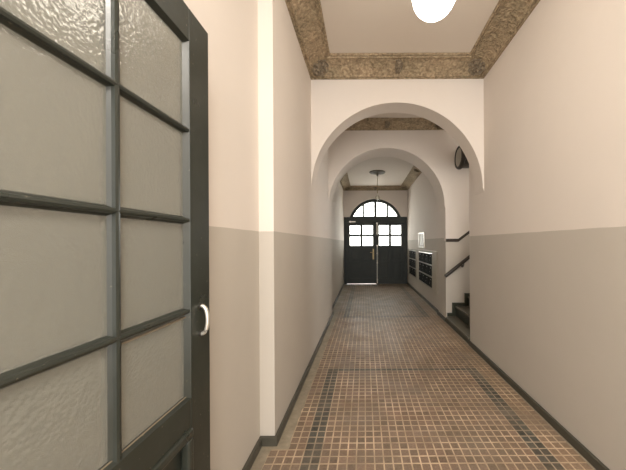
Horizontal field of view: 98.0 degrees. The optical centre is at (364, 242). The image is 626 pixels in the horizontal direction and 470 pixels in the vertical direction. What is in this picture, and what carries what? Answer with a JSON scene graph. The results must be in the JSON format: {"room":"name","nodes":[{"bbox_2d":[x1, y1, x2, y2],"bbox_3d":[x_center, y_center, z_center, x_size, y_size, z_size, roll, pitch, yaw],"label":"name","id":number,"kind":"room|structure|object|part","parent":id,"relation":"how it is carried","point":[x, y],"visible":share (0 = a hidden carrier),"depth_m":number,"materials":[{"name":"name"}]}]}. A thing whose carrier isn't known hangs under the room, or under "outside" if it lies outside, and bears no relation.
{"room":"apartment building hallway","nodes":[
{"label":"apartment building hallway","id":0,"kind":"room"},
{"bbox_2d":[183,0,343,469],"bbox_3d":[-0.786,-0.406,3.575,0.303,3.620,11.550,0,0,0],"label":"wall","id":1,"kind":"structure","parent":0,"point":[276,243],"depth_m":1.87,"materials":[{"name":"paint"}]},
{"bbox_2d":[242,283,344,469],"bbox_3d":[-0.665,1.373,3.435,0.125,0.062,11.270,0,0,0],"label":"baseboard","id":2,"kind":"structure","parent":1,"relation":"attached to","point":[263,440],"depth_m":2.04,"materials":[{"name":"paint"}]},
{"bbox_2d":[340,166,421,190],"bbox_3d":[0.371,-1.836,7.160,2.162,0.154,3.880,0,0,0],"label":"crown molding","id":3,"kind":"structure","parent":1,"relation":"attached to","point":[414,173],"depth_m":8.67,"materials":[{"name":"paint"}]},
{"bbox_2d":[344,190,406,216],"bbox_3d":[0.373,-1.554,9.225,2.162,1.335,0.250,0,0,0],"label":"wall","id":4,"kind":"structure","parent":0,"point":[397,198],"depth_m":9.10,"materials":[{"name":"paint"}]},
{"bbox_2d":[344,199,407,283],"bbox_3d":[0.381,-0.048,9.135,2.158,2.892,0.170,0,0,0],"label":"door","id":5,"kind":"structure","parent":4,"relation":"in","point":[377,264],"depth_m":9.14,"materials":[{"name":"black paint"}]},
{"bbox_3d":[-0.102,0.701,9.166,0.782,1.000,0.027,0,0,0],"label":"panel","id":6,"kind":"part","parent":5,"relation":"part of","materials":[{"name":"green paint"}]},
{"bbox_3d":[0.369,-1.190,9.170,1.780,0.607,0.100,0,0,0],"label":"fanlight frame","id":7,"kind":"part","parent":5,"relation":"part of","materials":[{"name":"green paint"}]},
{"bbox_3d":[0.432,0.338,9.132,0.040,2.060,0.032,0,0,0],"label":"bolt rod","id":8,"kind":"part","parent":5,"relation":"part of","materials":[{"name":"paint"}]},
{"bbox_3d":[0.876,0.695,9.166,0.750,1.000,0.027,0,0,0],"label":"panel","id":9,"kind":"part","parent":5,"relation":"part of","materials":[{"name":"green paint"}]},
{"bbox_2d":[347,157,413,185],"bbox_3d":[0.370,-2.057,7.160,2.162,0.330,3.880,0,0,0],"label":"ceiling","id":10,"kind":"structure","parent":0,"point":[396,170],"depth_m":7.18,"materials":[{"name":"paint"}]},
{"bbox_2d":[369,170,384,198],"bbox_3d":[0.344,-1.519,7.150,0.430,0.745,0.430,0,0,0],"label":"pendant lamp","id":11,"kind":"object","parent":10,"relation":"hanging from","point":[374,172],"visible":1,"depth_m":7.12,"materials":[{"name":"metal"}]},
{"bbox_2d":[367,113,421,117],"bbox_3d":[0.391,-2.162,4.100,2.068,0.120,1.280,0,0,0],"label":"ceiling","id":12,"kind":"structure","parent":0,"point":[384,115],"depth_m":4.45,"materials":[{"name":"paint"}]},
{"bbox_2d":[311,79,483,195],"bbox_3d":[0.395,-1.415,3.335,2.068,1.615,0.250,0,0,0],"label":"archway","id":13,"kind":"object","parent":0,"point":[456,106],"depth_m":3.21,"materials":[{"name":"paint"}]},
{"bbox_2d":[345,118,443,130],"bbox_3d":[0.391,-2.046,4.100,2.068,0.154,1.280,0,0,0],"label":"crown molding","id":14,"kind":"structure","parent":13,"relation":"attached to","point":[367,123],"depth_m":4.64,"materials":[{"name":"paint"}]},
{"bbox_2d":[328,130,469,317],"bbox_3d":[1.682,-0.419,4.980,4.632,3.620,0.480,0,0,0],"label":"wall","id":15,"kind":"structure","parent":0,"point":[424,149],"depth_m":4.74,"materials":[{"name":"paint"}]},
{"bbox_2d":[444,255,469,277],"bbox_3d":[2.419,-0.231,4.688,2.076,1.658,0.105,0,0,0],"label":"handrail","id":16,"kind":"object","parent":15,"relation":"attached to","point":[467,258],"visible":0.36,"depth_m":4.64,"materials":[{"name":"metal"}]},
{"bbox_2d":[446,231,468,241],"bbox_3d":[2.317,-0.629,4.737,1.760,1.210,0.006,0,0,0],"label":"wall band","id":17,"kind":"object","parent":15,"relation":"attached to","point":[467,233],"visible":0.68,"depth_m":4.74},
{"bbox_2d":[447,293,469,315],"bbox_3d":[2.747,0.833,4.731,2.575,0.895,0.018,0,0,0],"label":"baseboard","id":18,"kind":"structure","parent":15,"relation":"attached to","point":[465,303],"depth_m":4.72,"materials":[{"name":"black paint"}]},
{"bbox_2d":[454,146,468,169],"bbox_3d":[1.800,-1.439,4.521,0.464,0.396,0.438,0,0,0],"label":"drum light","id":19,"kind":"object","parent":15,"relation":"attached to","point":[460,160],"visible":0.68,"depth_m":4.44,"materials":[{"name":"black metal"}]},
{"bbox_2d":[320,0,498,52],"bbox_3d":[0.391,-2.157,0.505,2.068,0.130,5.410,0,0,0],"label":"ceiling","id":20,"kind":"structure","parent":0,"point":[351,26],"depth_m":2.59,"materials":[{"name":"paint"}]},
{"bbox_2d":[412,0,454,21],"bbox_3d":[0.415,-1.724,1.600,0.262,0.736,0.262,0,0,0],"label":"globe lamp","id":21,"kind":"object","parent":20,"relation":"hanging from","point":[426,10],"visible":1,"depth_m":1.58,"materials":[{"name":"white glass"}]},
{"bbox_2d":[250,283,595,469],"bbox_3d":[1.608,1.452,3.500,5.200,0.120,11.800,0,0,0],"label":"floor","id":22,"kind":"structure","parent":0,"point":[389,384],"depth_m":2.28,"materials":[{"name":"tile"}]},
{"bbox_2d":[446,296,469,343],"bbox_3d":[2.700,0.913,4.194,2.570,0.944,1.053,0,0,0],"label":"staircase","id":23,"kind":"structure","parent":22,"relation":"on","point":[460,323],"depth_m":4.32,"materials":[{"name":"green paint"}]},
{"bbox_2d":[407,0,625,469],"bbox_3d":[1.572,-0.418,3.575,0.276,3.620,11.550,0,0,0],"label":"wall","id":24,"kind":"structure","parent":0,"point":[547,226],"depth_m":2.00,"materials":[{"name":"paint"}]},
{"bbox_2d":[285,0,539,79],"bbox_3d":[0.391,-2.026,1.565,2.068,0.154,3.290,0,0,0],"label":"crown molding","id":25,"kind":"structure","parent":24,"relation":"attached to","point":[508,16],"depth_m":2.95,"materials":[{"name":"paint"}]},
{"bbox_2d":[419,251,421,260],"bbox_3d":[1.533,0.343,7.018,0.171,0.254,0.357,0,0,0],"label":"mailbox","id":26,"kind":"object","parent":24,"relation":"attached to","point":[420,252],"visible":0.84,"depth_m":6.98,"materials":[{"name":"black metal"}]},
{"bbox_2d":[418,261,422,270],"bbox_3d":[1.535,0.601,7.018,0.171,0.254,0.357,0,0,0],"label":"mailbox","id":27,"kind":"object","parent":24,"relation":"attached to","point":[420,263],"visible":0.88,"depth_m":6.98,"materials":[{"name":"black metal"}]},
{"bbox_2d":[419,232,424,247],"bbox_3d":[1.447,-0.073,6.780,0.030,0.390,0.640,0,0,0],"label":"frame","id":28,"kind":"object","parent":24,"relation":"attached to","point":[422,234],"visible":1,"depth_m":6.70,"materials":[{"name":"paint"}]},
{"bbox_2d":[408,248,437,294],"bbox_3d":[1.448,0.598,7.140,0.033,0.868,3.580,0,0,0],"label":"frame","id":29,"kind":"object","parent":24,"relation":"attached to","point":[434,288],"visible":0.98,"depth_m":5.69,"materials":[{"name":"paint"}]},
{"bbox_2d":[421,272,424,282],"bbox_3d":[1.536,0.858,6.652,0.171,0.254,0.357,0,0,0],"label":"mailbox","id":30,"kind":"object","parent":24,"relation":"attached to","point":[423,273],"visible":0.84,"depth_m":6.63,"materials":[{"name":"black metal"}]},
{"bbox_2d":[421,262,425,272],"bbox_3d":[1.535,0.601,6.652,0.171,0.254,0.357,0,0,0],"label":"mailbox","id":31,"kind":"object","parent":24,"relation":"attached to","point":[423,263],"visible":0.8,"depth_m":6.63,"materials":[{"name":"black metal"}]},
{"bbox_2d":[422,252,425,261],"bbox_3d":[1.533,0.343,6.652,0.171,0.254,0.357,0,0,0],"label":"mailbox","id":32,"kind":"object","parent":24,"relation":"attached to","point":[423,253],"visible":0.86,"depth_m":6.62,"materials":[{"name":"black metal"}]},
{"bbox_2d":[425,263,428,274],"bbox_3d":[1.535,0.601,6.287,0.171,0.254,0.357,0,0,0],"label":"mailbox","id":33,"kind":"object","parent":24,"relation":"attached to","point":[426,264],"visible":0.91,"depth_m":6.25,"materials":[{"name":"black metal"}]},
{"bbox_2d":[425,273,428,285],"bbox_3d":[1.536,0.858,6.287,0.171,0.254,0.357,0,0,0],"label":"mailbox","id":34,"kind":"object","parent":24,"relation":"attached to","point":[426,275],"visible":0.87,"depth_m":6.27,"materials":[{"name":"black metal"}]},
{"bbox_2d":[425,252,428,262],"bbox_3d":[1.533,0.343,6.287,0.171,0.254,0.357,0,0,0],"label":"mailbox","id":35,"kind":"object","parent":24,"relation":"attached to","point":[426,254],"visible":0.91,"depth_m":6.28,"materials":[{"name":"black metal"}]},
{"bbox_2d":[428,264,431,275],"bbox_3d":[1.535,0.601,5.923,0.171,0.254,0.357,0,0,0],"label":"mailbox","id":36,"kind":"object","parent":24,"relation":"attached to","point":[430,265],"visible":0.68,"depth_m":5.92,"materials":[{"name":"black metal"}]},
{"bbox_2d":[428,275,431,287],"bbox_3d":[1.536,0.858,5.923,0.171,0.254,0.357,0,0,0],"label":"mailbox","id":37,"kind":"object","parent":24,"relation":"attached to","point":[430,277],"visible":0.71,"depth_m":5.93,"materials":[{"name":"black metal"}]},
{"bbox_2d":[428,253,431,263],"bbox_3d":[1.533,0.343,5.923,0.171,0.254,0.357,0,0,0],"label":"mailbox","id":38,"kind":"object","parent":24,"relation":"attached to","point":[430,254],"visible":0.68,"depth_m":5.92,"materials":[{"name":"black metal"}]},
{"bbox_2d":[407,282,609,469],"bbox_3d":[1.445,1.361,3.435,0.048,0.062,11.270,0,0,0],"label":"baseboard","id":39,"kind":"structure","parent":24,"relation":"attached to","point":[592,459],"depth_m":2.14,"materials":[{"name":"paint"}]},
{"bbox_3d":[-0.661,0.243,0.173,0.145,2.320,0.146,0,0,0],"label":"post","id":40,"kind":"object","parent":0,"visible":0},
{"bbox_2d":[0,0,209,469],"bbox_3d":[-0.624,0.276,0.662,0.074,2.231,0.825,0,0,0],"label":"door","id":41,"kind":"structure","parent":40,"relation":"attached to","point":[105,317],"depth_m":0.65,"materials":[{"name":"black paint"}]},
{"bbox_3d":[-0.632,-0.084,0.664,0.016,1.276,0.585,0,0,0],"label":"glazing moulding","id":42,"kind":"part","parent":41,"relation":"part of","materials":[{"name":"green paint"}]},
{"bbox_3d":[-0.641,0.276,0.662,0.040,2.231,0.825,0,0,0],"label":"frame","id":43,"kind":"part","parent":41,"relation":"part of","materials":[{"name":"green paint"}]},
{"bbox_3d":[-0.639,0.956,0.664,0.020,0.595,0.585,0,0,0],"label":"panel","id":44,"kind":"part","parent":41,"relation":"part of","materials":[{"name":"green paint"}]},
{"bbox_3d":[-0.621,0.956,0.664,0.032,0.601,0.585,0,0,0],"label":"panel moulding","id":45,"kind":"part","parent":41,"relation":"part of","materials":[{"name":"green paint"}]},
{"bbox_3d":[-0.604,0.290,1.014,0.035,0.120,0.014,0,0,0],"label":"pull handle","id":46,"kind":"part","parent":41,"relation":"part of","materials":[{"name":"metal"}]}
]}

